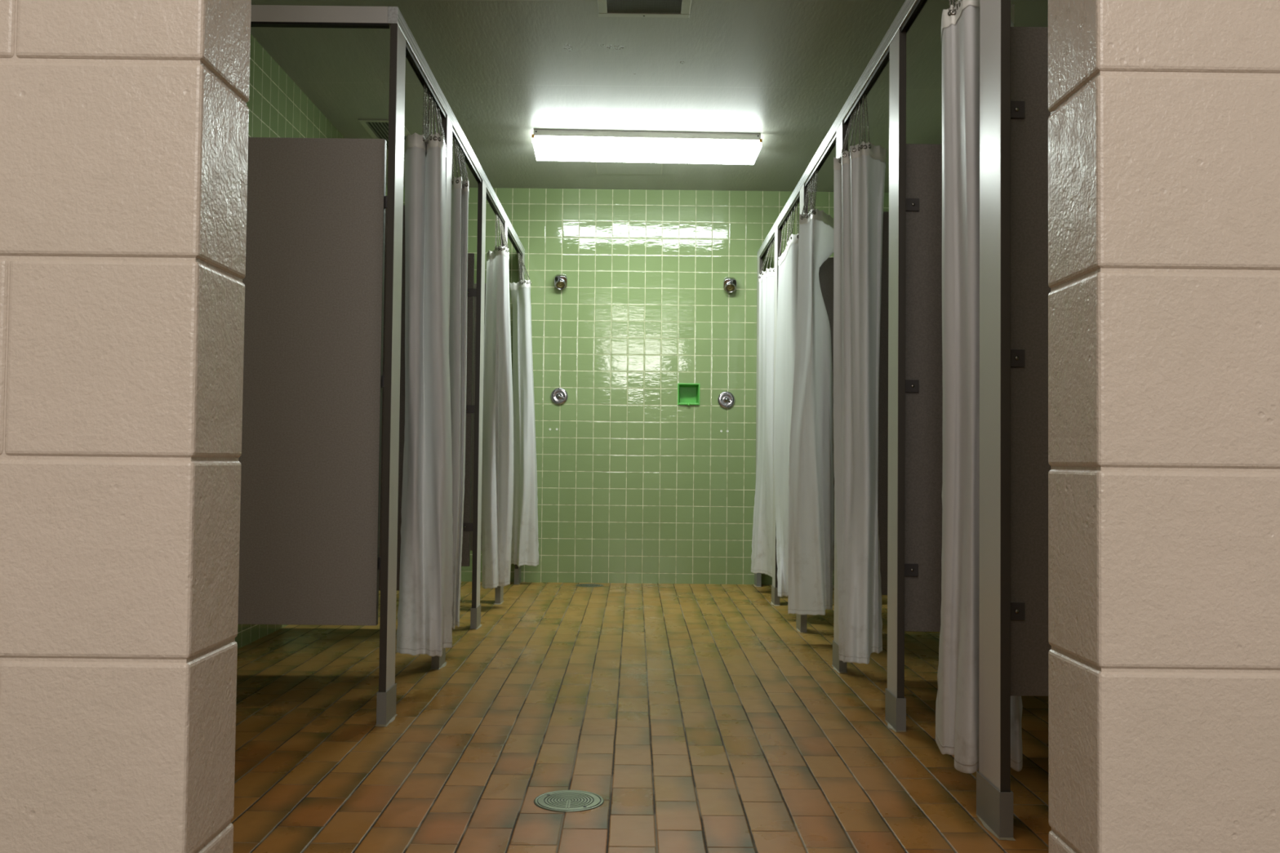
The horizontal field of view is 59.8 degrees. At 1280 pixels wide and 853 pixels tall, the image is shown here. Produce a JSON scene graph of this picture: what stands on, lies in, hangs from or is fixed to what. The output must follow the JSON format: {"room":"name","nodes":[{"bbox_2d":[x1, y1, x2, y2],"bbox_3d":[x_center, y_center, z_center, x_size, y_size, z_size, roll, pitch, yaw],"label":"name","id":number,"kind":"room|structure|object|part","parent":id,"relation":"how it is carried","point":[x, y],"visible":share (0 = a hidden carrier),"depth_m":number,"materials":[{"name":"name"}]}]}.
{"room":"communal shower room","nodes":[
{"label":"communal shower room","id":0,"kind":"room"},
{"bbox_2d":[235,34,387,648],"bbox_3d":[-1.689,-0.371,4.282,0.120,2.743,6.014,1,-2,0],"label":"wall","id":1,"kind":"structure","parent":0,"point":[277,107],"depth_m":4.94,"materials":[{"name":"green tile"}]},
{"bbox_2d":[237,137,387,625],"bbox_3d":[-1.194,-0.143,3.375,0.867,1.473,0.034,1,-2,0],"label":"partition panel","id":2,"kind":"object","parent":1,"relation":"attached to","point":[310,458],"visible":0.48,"depth_m":3.36,"materials":[{"name":"metal"}]},
{"bbox_2d":[250,4,389,28],"bbox_3d":[-1.186,-1.238,3.354,0.856,0.057,0.030,1,-2,0],"label":"headrail","id":3,"kind":"object","parent":1,"relation":"attached to","point":[261,15],"visible":0.44,"depth_m":3.34,"materials":[{"name":"grey metal"}]},
{"bbox_2d":[378,204,404,591],"bbox_3d":[-1.198,-0.116,4.251,0.867,1.473,0.034,1,-2,0],"label":"partition panel","id":4,"kind":"object","parent":1,"relation":"attached to","point":[402,410],"visible":0.02,"depth_m":4.24,"materials":[{"name":"metal"}]},
{"bbox_2d":[448,253,476,566],"bbox_3d":[-1.203,-0.086,5.234,0.867,1.473,0.034,1,-2,0],"label":"partition panel","id":5,"kind":"object","parent":1,"relation":"attached to","point":[471,291],"visible":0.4,"depth_m":5.23,"materials":[{"name":"metal"}]},
{"bbox_2d":[470,283,485,551],"bbox_3d":[-1.207,-0.058,6.135,0.867,1.473,0.034,1,-2,0],"label":"partition panel","id":6,"kind":"object","parent":1,"relation":"attached to","point":[475,284],"visible":0.02,"depth_m":6.13,"materials":[{"name":"metal"}]},
{"bbox_2d":[0,0,1279,852],"bbox_3d":[0.025,-0.506,1.213,3.550,2.660,0.143,1,-2,0],"label":"wall","id":7,"kind":"structure","parent":0,"point":[124,124],"depth_m":1.13,"materials":[{"name":"paint"}]},
{"bbox_2d":[231,582,1051,852],"bbox_3d":[0.005,0.966,4.188,3.295,0.100,5.894,1,-2,0],"label":"floor","id":8,"kind":"structure","parent":0,"point":[702,719],"depth_m":3.15,"materials":[{"name":"tile"}]},
{"bbox_2d":[374,23,405,726],"bbox_3d":[-0.749,-0.164,3.369,0.045,2.091,0.162,1,-2,0],"label":"pilaster","id":9,"kind":"object","parent":8,"relation":"on","point":[386,714],"visible":1,"depth_m":3.33,"materials":[{"name":"grey metal"}]},
{"bbox_2d":[429,115,452,670],"bbox_3d":[-0.752,-0.137,4.254,0.049,2.091,0.165,1,-2,0],"label":"pilaster","id":10,"kind":"object","parent":8,"relation":"on","point":[437,662],"visible":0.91,"depth_m":4.27,"materials":[{"name":"grey metal"}]},
{"bbox_3d":[-0.754,-0.142,4.255,0.022,2.080,0.122,1,-2,0],"label":"post","id":11,"kind":"part","parent":10,"relation":"part of","materials":[{"name":"grey metal"}]},
{"bbox_2d":[469,180,486,629],"bbox_3d":[-0.760,-0.107,5.240,0.051,2.091,0.163,1,-2,0],"label":"pilaster","id":12,"kind":"object","parent":8,"relation":"on","point":[475,611],"visible":1,"depth_m":5.19,"materials":[{"name":"grey metal"}]},
{"bbox_2d":[387,6,524,257],"bbox_3d":[-0.751,-1.171,5.269,0.030,0.065,3.858,1,-2,0],"label":"headrail","id":13,"kind":"object","parent":12,"relation":"on","point":[414,55],"visible":0.73,"depth_m":4.18,"materials":[{"name":"metal"}]},
{"bbox_2d":[395,83,453,657],"bbox_3d":[-0.746,-0.199,3.924,0.184,1.966,0.302,1,-2,0],"label":"shower curtain","id":14,"kind":"object","parent":13,"relation":"hanging from","point":[424,613],"visible":1,"depth_m":3.85,"materials":[{"name":"white fabric"}]},
{"bbox_3d":[-0.746,-1.087,3.838,0.014,0.198,0.012,1,-2,0],"label":"bead chain","id":15,"kind":"part","parent":14,"relation":"part of","materials":[{"name":"silver metal"}]},
{"bbox_3d":[-0.744,-1.084,3.870,0.013,0.203,0.014,0,-2,18],"label":"bead chain","id":16,"kind":"part","parent":14,"relation":"part of","materials":[{"name":"silver metal"}]},
{"bbox_3d":[-0.748,-1.083,3.907,0.013,0.202,0.041,1,-2,-17],"label":"bead chain","id":17,"kind":"part","parent":14,"relation":"part of","materials":[{"name":"silver metal"}]},
{"bbox_3d":[-0.747,-1.084,3.917,0.013,0.199,0.029,1,-2,0],"label":"bead chain","id":18,"kind":"part","parent":14,"relation":"part of","materials":[{"name":"silver metal"}]},
{"bbox_3d":[-0.737,-1.083,3.900,0.013,0.204,0.116,1,-2,-8],"label":"bead chain","id":19,"kind":"part","parent":14,"relation":"part of","materials":[{"name":"silver metal"}]},
{"bbox_3d":[-0.728,-1.085,3.895,0.012,0.199,0.166,1,-2,-10],"label":"bead chain","id":20,"kind":"part","parent":14,"relation":"part of","materials":[{"name":"silver metal"}]},
{"bbox_3d":[-0.723,-1.083,3.909,0.006,0.202,0.224,1,-2,-13],"label":"bead chain","id":21,"kind":"part","parent":14,"relation":"part of","materials":[{"name":"silver metal"}]},
{"bbox_3d":[-0.717,-1.082,3.922,0.010,0.203,0.234,1,-2,-16],"label":"bead chain","id":22,"kind":"part","parent":14,"relation":"part of","materials":[{"name":"silver metal"}]},
{"bbox_3d":[-0.716,-1.084,3.950,0.013,0.198,0.236,1,-2,-18],"label":"bead chain","id":23,"kind":"part","parent":14,"relation":"part of","materials":[{"name":"silver metal"}]},
{"bbox_3d":[-0.716,-1.079,4.001,0.013,0.204,0.209,1,-2,-19],"label":"bead chain","id":24,"kind":"part","parent":14,"relation":"part of","materials":[{"name":"silver metal"}]},
{"bbox_2d":[448,134,470,629],"bbox_3d":[-0.734,-0.181,4.500,0.082,1.966,0.287,1,-2,0],"label":"shower curtain","id":25,"kind":"object","parent":13,"relation":"hanging from","point":[460,188],"visible":0.93,"depth_m":4.42,"materials":[{"name":"white fabric"}]},
{"bbox_3d":[-0.744,-1.067,4.417,0.019,0.203,0.010,0,-2,23],"label":"bead chain","id":26,"kind":"part","parent":25,"relation":"part of","materials":[{"name":"silver metal"}]},
{"bbox_3d":[-0.732,-1.066,4.426,0.010,0.204,0.087,1,-2,-21],"label":"bead chain","id":27,"kind":"part","parent":25,"relation":"part of","materials":[{"name":"silver metal"}]},
{"bbox_3d":[-0.729,-1.067,4.444,0.013,0.203,0.097,2,-2,-31],"label":"bead chain","id":28,"kind":"part","parent":25,"relation":"part of","materials":[{"name":"silver metal"}]},
{"bbox_3d":[-0.728,-1.067,4.495,0.045,0.199,0.082,1,-2,0],"label":"bead chain","id":29,"kind":"part","parent":25,"relation":"part of","materials":[{"name":"silver metal"}]},
{"bbox_3d":[-0.732,-1.066,4.527,0.010,0.199,0.091,2,-2,-28],"label":"bead chain","id":30,"kind":"part","parent":25,"relation":"part of","materials":[{"name":"silver metal"}]},
{"bbox_3d":[-0.724,-1.064,4.529,0.013,0.203,0.143,1,-2,-18],"label":"bead chain","id":31,"kind":"part","parent":25,"relation":"part of","materials":[{"name":"silver metal"}]},
{"bbox_3d":[-0.719,-1.063,4.541,0.011,0.204,0.218,1,-2,-16],"label":"bead chain","id":32,"kind":"part","parent":25,"relation":"part of","materials":[{"name":"silver metal"}]},
{"bbox_3d":[-0.721,-1.062,4.576,0.013,0.203,0.197,1,-2,-19],"label":"bead chain","id":33,"kind":"part","parent":25,"relation":"part of","materials":[{"name":"silver metal"}]},
{"bbox_2d":[480,212,513,589],"bbox_3d":[-0.765,-0.138,5.910,0.183,1.967,0.286,1,-2,0],"label":"shower curtain","id":34,"kind":"object","parent":13,"relation":"hanging from","point":[497,468],"visible":0.98,"depth_m":5.89,"materials":[{"name":"white fabric"}]},
{"bbox_3d":[-0.762,-1.023,5.862,0.014,0.204,0.069,1,-2,-6],"label":"bead chain","id":35,"kind":"part","parent":34,"relation":"part of","materials":[{"name":"silver metal"}]},
{"bbox_3d":[-0.751,-1.026,5.848,0.014,0.198,0.046,1,-2,0],"label":"bead chain","id":36,"kind":"part","parent":34,"relation":"part of","materials":[{"name":"silver metal"}]},
{"bbox_3d":[-0.744,-1.024,5.844,0.011,0.203,0.090,1,-2,-13],"label":"bead chain","id":37,"kind":"part","parent":34,"relation":"part of","materials":[{"name":"silver metal"}]},
{"bbox_3d":[-0.737,-1.023,5.863,0.006,0.203,0.143,1,-2,-15],"label":"bead chain","id":38,"kind":"part","parent":34,"relation":"part of","materials":[{"name":"silver metal"}]},
{"bbox_3d":[-0.733,-1.025,5.883,0.010,0.197,0.162,1,-2,-19],"label":"bead chain","id":39,"kind":"part","parent":34,"relation":"part of","materials":[{"name":"silver metal"}]},
{"bbox_3d":[-0.730,-1.021,5.907,0.013,0.203,0.158,1,-2,-21],"label":"bead chain","id":40,"kind":"part","parent":34,"relation":"part of","materials":[{"name":"silver metal"}]},
{"bbox_3d":[-0.727,-1.022,5.961,0.013,0.198,0.184,1,-2,-20],"label":"bead chain","id":41,"kind":"part","parent":34,"relation":"part of","materials":[{"name":"silver metal"}]},
{"bbox_2d":[510,250,538,566],"bbox_3d":[-0.735,-0.109,6.947,0.199,1.963,0.177,0,-2,7],"label":"shower curtain","id":42,"kind":"object","parent":13,"relation":"hanging from","point":[525,543],"visible":1,"depth_m":6.93,"materials":[{"name":"white fabric"}]},
{"bbox_3d":[-0.758,-0.991,6.946,0.012,0.201,0.056,0,-2,12],"label":"bead chain","id":43,"kind":"part","parent":42,"relation":"part of","materials":[{"name":"silver metal"}]},
{"bbox_3d":[-0.727,-0.989,6.942,0.069,0.204,0.118,1,-2,0],"label":"bead chain","id":44,"kind":"part","parent":42,"relation":"part of","materials":[{"name":"silver metal"}]},
{"bbox_2d":[493,221,507,604],"bbox_3d":[-0.765,-0.079,6.137,0.045,2.091,0.162,1,-2,0],"label":"pilaster","id":45,"kind":"object","parent":8,"relation":"on","point":[499,592],"visible":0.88,"depth_m":6.08,"materials":[{"name":"grey metal"}]},
{"bbox_3d":[-0.762,-0.085,6.140,0.022,2.080,0.122,1,-2,0],"label":"post","id":46,"kind":"part","parent":45,"relation":"part of","materials":[{"name":"grey metal"}]},
{"bbox_2d":[514,253,524,584],"bbox_3d":[-0.767,-0.050,7.098,0.042,2.091,0.162,1,-2,0],"label":"pilaster","id":47,"kind":"object","parent":8,"relation":"on","point":[517,569],"visible":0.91,"depth_m":7.04,"materials":[{"name":"grey metal"}]},
{"bbox_2d":[533,790,604,812],"bbox_3d":[-0.164,0.863,2.568,0.162,0.003,0.162,1,-2,0],"label":"floor drain","id":48,"kind":"object","parent":8,"relation":"on","point":[562,801],"visible":1,"depth_m":2.56,"materials":[{"name":"metal"}]},
{"bbox_2d":[575,583,604,586],"bbox_3d":[-0.317,0.996,6.981,0.180,0.003,0.180,1,-2,0],"label":"floor drain","id":49,"kind":"object","parent":8,"relation":"on","point":[580,584],"visible":1,"depth_m":6.96,"materials":[{"name":"metal"}]},
{"bbox_2d":[754,256,763,586],"bbox_3d":[0.757,-0.034,7.106,0.046,2.091,0.164,1,-2,0],"label":"pilaster","id":50,"kind":"object","parent":8,"relation":"on","point":[757,576],"visible":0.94,"depth_m":7.10,"materials":[{"name":"grey metal"}]},
{"bbox_3d":[0.759,-0.040,7.103,0.022,2.080,0.122,1,-2,0],"label":"post","id":51,"kind":"part","parent":50,"relation":"part of","materials":[{"name":"grey metal"}]},
{"bbox_2d":[770,226,781,605],"bbox_3d":[0.760,-0.061,6.205,0.047,2.091,0.167,1,-2,0],"label":"pilaster","id":52,"kind":"object","parent":8,"relation":"on","point":[775,598],"visible":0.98,"depth_m":6.19,"materials":[{"name":"grey metal"}]},
{"bbox_2d":[795,183,808,632],"bbox_3d":[0.768,-0.090,5.244,0.044,2.091,0.158,1,-2,0],"label":"pilaster","id":53,"kind":"object","parent":8,"relation":"on","point":[801,620],"visible":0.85,"depth_m":5.21,"materials":[{"name":"grey metal"}]},
{"bbox_3d":[0.767,-0.096,5.247,0.022,2.080,0.128,1,-2,0],"label":"post","id":54,"kind":"part","parent":53,"relation":"part of","materials":[{"name":"grey metal"}]},
{"bbox_2d":[831,120,848,673],"bbox_3d":[0.772,-0.120,4.275,0.046,2.091,0.163,1,-2,0],"label":"pilaster","id":55,"kind":"object","parent":8,"relation":"on","point":[839,666],"visible":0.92,"depth_m":4.27,"materials":[{"name":"grey metal"}]},
{"bbox_2d":[757,0,927,258],"bbox_3d":[0.787,-1.185,4.273,0.030,0.065,5.863,1,-2,0],"label":"headrail","id":56,"kind":"object","parent":55,"relation":"on","point":[910,10],"visible":0.86,"depth_m":4.05,"materials":[{"name":"metal"}]},
{"bbox_2d":[751,238,774,577],"bbox_3d":[0.741,-0.103,6.576,0.101,1.965,0.482,1,-2,-5],"label":"shower curtain","id":57,"kind":"object","parent":56,"relation":"hanging from","point":[762,526],"visible":0.91,"depth_m":6.53,"materials":[{"name":"white fabric"}]},
{"bbox_3d":[0.741,-0.985,6.619,0.092,0.202,0.006,2,-2,-39],"label":"bead chain","id":58,"kind":"part","parent":57,"relation":"part of","materials":[{"name":"silver metal"}]},
{"bbox_3d":[0.745,-0.989,6.528,0.007,0.200,0.104,-1,-2,38],"label":"bead chain","id":59,"kind":"part","parent":57,"relation":"part of","materials":[{"name":"silver metal"}]},
{"bbox_3d":[0.754,-0.992,6.456,0.012,0.198,0.113,0,-2,26],"label":"bead chain","id":60,"kind":"part","parent":57,"relation":"part of","materials":[{"name":"silver metal"}]},
{"bbox_2d":[773,201,799,596],"bbox_3d":[0.745,-0.130,5.703,0.097,1.964,0.655,1,-2,0],"label":"shower curtain","id":61,"kind":"object","parent":56,"relation":"hanging from","point":[788,262],"visible":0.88,"depth_m":5.69,"materials":[{"name":"white fabric"}]},
{"bbox_3d":[0.766,-1.002,6.027,0.035,0.202,0.009,-1,-2,34],"label":"bead chain","id":62,"kind":"part","parent":61,"relation":"part of","materials":[{"name":"silver metal"}]},
{"bbox_3d":[0.771,-1.006,5.921,0.012,0.201,0.047,0,-2,31],"label":"bead chain","id":63,"kind":"part","parent":61,"relation":"part of","materials":[{"name":"silver metal"}]},
{"bbox_3d":[0.769,-1.011,5.791,0.013,0.200,0.111,0,-2,14],"label":"bead chain","id":64,"kind":"part","parent":61,"relation":"part of","materials":[{"name":"silver metal"}]},
{"bbox_3d":[0.766,-1.015,5.702,0.013,0.198,0.150,0,-2,14],"label":"bead chain","id":65,"kind":"part","parent":61,"relation":"part of","materials":[{"name":"silver metal"}]},
{"bbox_3d":[0.762,-1.018,5.599,0.013,0.198,0.185,0,-2,13],"label":"bead chain","id":66,"kind":"part","parent":61,"relation":"part of","materials":[{"name":"silver metal"}]},
{"bbox_3d":[0.763,-1.020,5.519,0.013,0.200,0.164,0,-2,16],"label":"bead chain","id":67,"kind":"part","parent":61,"relation":"part of","materials":[{"name":"silver metal"}]},
{"bbox_3d":[0.774,-1.020,5.466,0.006,0.201,0.128,0,-2,5],"label":"bead chain","id":68,"kind":"part","parent":61,"relation":"part of","materials":[{"name":"silver metal"}]},
{"bbox_2d":[787,168,834,615],"bbox_3d":[0.774,-0.151,5.010,0.186,1.964,0.325,0,-2,21],"label":"shower curtain","id":69,"kind":"object","parent":56,"relation":"hanging from","point":[811,489],"visible":0.99,"depth_m":4.95,"materials":[{"name":"white fabric"}]},
{"bbox_3d":[0.753,-1.031,5.066,0.006,0.204,0.197,0,-2,17],"label":"bead chain","id":70,"kind":"part","parent":69,"relation":"part of","materials":[{"name":"silver metal"}]},
{"bbox_3d":[0.759,-1.035,5.050,0.008,0.198,0.182,0,-2,16],"label":"bead chain","id":71,"kind":"part","parent":69,"relation":"part of","materials":[{"name":"silver metal"}]},
{"bbox_3d":[0.764,-1.033,5.024,0.009,0.204,0.150,0,-2,16],"label":"bead chain","id":72,"kind":"part","parent":69,"relation":"part of","materials":[{"name":"silver metal"}]},
{"bbox_3d":[0.769,-1.034,5.010,0.011,0.201,0.145,0,-2,14],"label":"bead chain","id":73,"kind":"part","parent":69,"relation":"part of","materials":[{"name":"silver metal"}]},
{"bbox_3d":[0.770,-1.035,4.988,0.013,0.202,0.127,0,-2,14],"label":"bead chain","id":74,"kind":"part","parent":69,"relation":"part of","materials":[{"name":"silver metal"}]},
{"bbox_3d":[0.769,-1.038,4.946,0.013,0.198,0.112,0,-2,16],"label":"bead chain","id":75,"kind":"part","parent":69,"relation":"part of","materials":[{"name":"silver metal"}]},
{"bbox_3d":[0.771,-1.036,4.921,0.011,0.204,0.087,0,-2,22],"label":"bead chain","id":76,"kind":"part","parent":69,"relation":"part of","materials":[{"name":"silver metal"}]},
{"bbox_3d":[0.770,-1.038,4.903,0.006,0.199,0.067,0,-2,21],"label":"bead chain","id":77,"kind":"part","parent":69,"relation":"part of","materials":[{"name":"silver metal"}]},
{"bbox_3d":[0.774,-1.037,4.896,0.011,0.203,0.050,0,-2,24],"label":"bead chain","id":78,"kind":"part","parent":69,"relation":"part of","materials":[{"name":"silver metal"}]},
{"bbox_2d":[833,93,886,664],"bbox_3d":[0.784,-0.183,3.922,0.200,1.965,0.383,1,-2,0],"label":"shower curtain","id":79,"kind":"object","parent":56,"relation":"hanging from","point":[859,173],"visible":1,"depth_m":3.89,"materials":[{"name":"white fabric"}]},
{"bbox_3d":[0.757,-1.062,4.088,0.008,0.202,0.121,0,-2,31],"label":"bead chain","id":80,"kind":"part","parent":79,"relation":"part of","materials":[{"name":"silver metal"}]},
{"bbox_3d":[0.758,-1.063,4.058,0.013,0.203,0.136,0,-2,29],"label":"bead chain","id":81,"kind":"part","parent":79,"relation":"part of","materials":[{"name":"silver metal"}]},
{"bbox_3d":[0.757,-1.065,4.022,0.006,0.200,0.124,0,-2,29],"label":"bead chain","id":82,"kind":"part","parent":79,"relation":"part of","materials":[{"name":"silver metal"}]},
{"bbox_3d":[0.765,-1.068,3.971,0.013,0.198,0.127,0,-2,23],"label":"bead chain","id":83,"kind":"part","parent":79,"relation":"part of","materials":[{"name":"silver metal"}]},
{"bbox_3d":[0.768,-1.066,3.939,0.006,0.204,0.118,0,-2,21],"label":"bead chain","id":84,"kind":"part","parent":79,"relation":"part of","materials":[{"name":"silver metal"}]},
{"bbox_3d":[0.777,-1.067,3.931,0.012,0.201,0.103,0,-2,13],"label":"bead chain","id":85,"kind":"part","parent":79,"relation":"part of","materials":[{"name":"silver metal"}]},
{"bbox_3d":[0.781,-1.068,3.900,0.012,0.202,0.088,0,-2,15],"label":"bead chain","id":86,"kind":"part","parent":79,"relation":"part of","materials":[{"name":"silver metal"}]},
{"bbox_3d":[0.783,-1.067,3.881,0.006,0.203,0.068,0,-2,5],"label":"bead chain","id":87,"kind":"part","parent":79,"relation":"part of","materials":[{"name":"silver metal"}]},
{"bbox_3d":[0.793,-1.070,3.878,0.007,0.198,0.041,1,-2,-14],"label":"bead chain","id":88,"kind":"part","parent":79,"relation":"part of","materials":[{"name":"silver metal"}]},
{"bbox_2d":[935,0,1022,773],"bbox_3d":[0.815,-0.208,2.681,0.170,1.991,0.326,1,-2,0],"label":"shower curtain","id":89,"kind":"object","parent":56,"relation":"hanging from","point":[957,704],"visible":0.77,"depth_m":2.64,"materials":[{"name":"white fabric"}]},
{"bbox_2d":[884,27,906,732],"bbox_3d":[0.776,-0.148,3.366,0.050,2.091,0.159,1,-2,0],"label":"pilaster","id":90,"kind":"object","parent":8,"relation":"on","point":[895,700],"visible":1,"depth_m":3.33,"materials":[{"name":"grey metal"}]},
{"bbox_2d":[975,0,1015,840],"bbox_3d":[0.782,-0.176,2.447,0.047,2.091,0.176,1,-2,0],"label":"pilaster","id":91,"kind":"object","parent":8,"relation":"on","point":[994,795],"visible":1,"depth_m":2.40,"materials":[{"name":"grey metal"}]},
{"bbox_2d":[403,186,888,585],"bbox_3d":[0.005,-0.263,7.234,3.295,2.743,0.120,1,-2,0],"label":"wall","id":92,"kind":"structure","parent":0,"point":[635,485],"depth_m":7.18,"materials":[{"name":"green tile"}]},
{"bbox_2d":[551,387,568,404],"bbox_3d":[-0.519,-0.196,7.148,0.111,0.111,0.044,1,-2,0],"label":"shower valve","id":93,"kind":"object","parent":92,"relation":"attached to","point":[559,396],"visible":1,"depth_m":7.16,"materials":[{"name":"silver metal"}]},
{"bbox_2d":[554,274,567,289],"bbox_3d":[-0.509,-0.932,7.152,0.084,0.111,0.081,1,-2,0],"label":"sprayer","id":94,"kind":"object","parent":92,"relation":"attached to","point":[560,280],"visible":1,"depth_m":7.13,"materials":[{"name":"silver metal"}]},
{"bbox_2d":[677,383,699,406],"bbox_3d":[0.314,-0.203,7.201,0.144,0.147,0.096,1,-2,0],"label":"soap dish","id":95,"kind":"object","parent":92,"relation":"attached to","point":[688,394],"visible":1,"depth_m":7.25,"materials":[{"name":"green ceramic"}]},
{"bbox_2d":[717,391,734,408],"bbox_3d":[0.556,-0.172,7.152,0.111,0.111,0.044,1,-2,0],"label":"shower valve","id":96,"kind":"object","parent":92,"relation":"attached to","point":[726,399],"visible":1,"depth_m":7.16,"materials":[{"name":"silver metal"}]},
{"bbox_2d":[723,276,736,293],"bbox_3d":[0.579,-0.913,7.156,0.084,0.111,0.081,1,-2,0],"label":"sprayer","id":97,"kind":"object","parent":92,"relation":"attached to","point":[729,282],"visible":1,"depth_m":7.14,"materials":[{"name":"silver metal"}]},
{"bbox_2d":[250,0,1048,192],"bbox_3d":[0.032,-1.676,4.269,3.295,0.100,5.894,1,-2,0],"label":"ceiling","id":98,"kind":"structure","parent":0,"point":[783,71],"depth_m":5.07,"materials":[{"name":"white paint"}]},
{"bbox_2d":[358,119,410,161],"bbox_3d":[-1.354,-1.578,6.170,0.220,0.008,0.800,1,-2,0],"label":"ceiling vent","id":99,"kind":"object","parent":98,"relation":"in","point":[376,128],"visible":0.3,"depth_m":5.92,"materials":[{"name":"metal"}]},
{"bbox_2d":[595,161,662,174],"bbox_3d":[-0.065,-1.552,6.625,0.399,0.004,0.396,1,-2,0],"label":"access hatch","id":100,"kind":"object","parent":98,"relation":"attached to","point":[602,167],"visible":0.53,"depth_m":6.67,"materials":[{"name":"metal"}]},
{"bbox_2d":[597,0,691,17],"bbox_3d":[0.017,-1.622,4.208,0.358,0.012,0.358,1,-2,0],"label":"ceiling vent","id":101,"kind":"object","parent":98,"relation":"in","point":[606,8],"visible":1,"depth_m":4.30,"materials":[{"name":"metal"}]},
{"bbox_2d":[606,0,681,13],"bbox_3d":[0.017,-1.624,4.208,0.286,0.008,0.286,1,-2,0],"label":"grille","id":102,"kind":"object","parent":101,"relation":"attached to","point":[613,6],"depth_m":4.29,"materials":[{"name":"grey metal"}]},
{"bbox_2d":[532,128,762,164],"bbox_3d":[0.035,-1.522,6.068,1.227,0.097,0.286,1,-2,-2],"label":"ceiling light","id":103,"kind":"object","parent":98,"relation":"attached to","point":[549,144],"visible":1,"depth_m":5.95,"materials":[{"name":"white plastic"}]},
{"bbox_3d":[1.726,-0.335,4.296,0.120,2.743,6.014,1,-2,0],"label":"wall","id":104,"kind":"structure","parent":0,"visible":0},
{"bbox_2d":[818,257,834,569],"bbox_3d":[1.218,-0.060,5.246,0.880,1.473,0.034,1,-2,0],"label":"partition panel","id":105,"kind":"object","parent":104,"relation":"attached to","point":[826,269],"visible":0.02,"depth_m":5.25,"materials":[{"name":"metal"}]},
{"bbox_2d":[877,211,888,595],"bbox_3d":[1.223,-0.090,4.276,0.880,1.473,0.034,1,-2,0],"label":"partition panel","id":106,"kind":"object","parent":104,"relation":"attached to","point":[882,497],"visible":0.02,"depth_m":4.27,"materials":[{"name":"metal"}]},
{"bbox_2d":[904,143,942,631],"bbox_3d":[1.227,-0.117,3.364,0.880,1.473,0.034,1,-2,0],"label":"partition panel","id":107,"kind":"object","parent":104,"relation":"attached to","point":[923,244],"visible":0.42,"depth_m":3.35,"materials":[{"name":"metal"}]},
{"bbox_2d":[1010,26,1051,696],"bbox_3d":[1.231,-0.145,2.452,0.880,1.473,0.034,1,-2,0],"label":"partition panel","id":108,"kind":"object","parent":104,"relation":"attached to","point":[1030,646],"visible":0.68,"depth_m":2.44,"materials":[{"name":"metal"}]}
]}

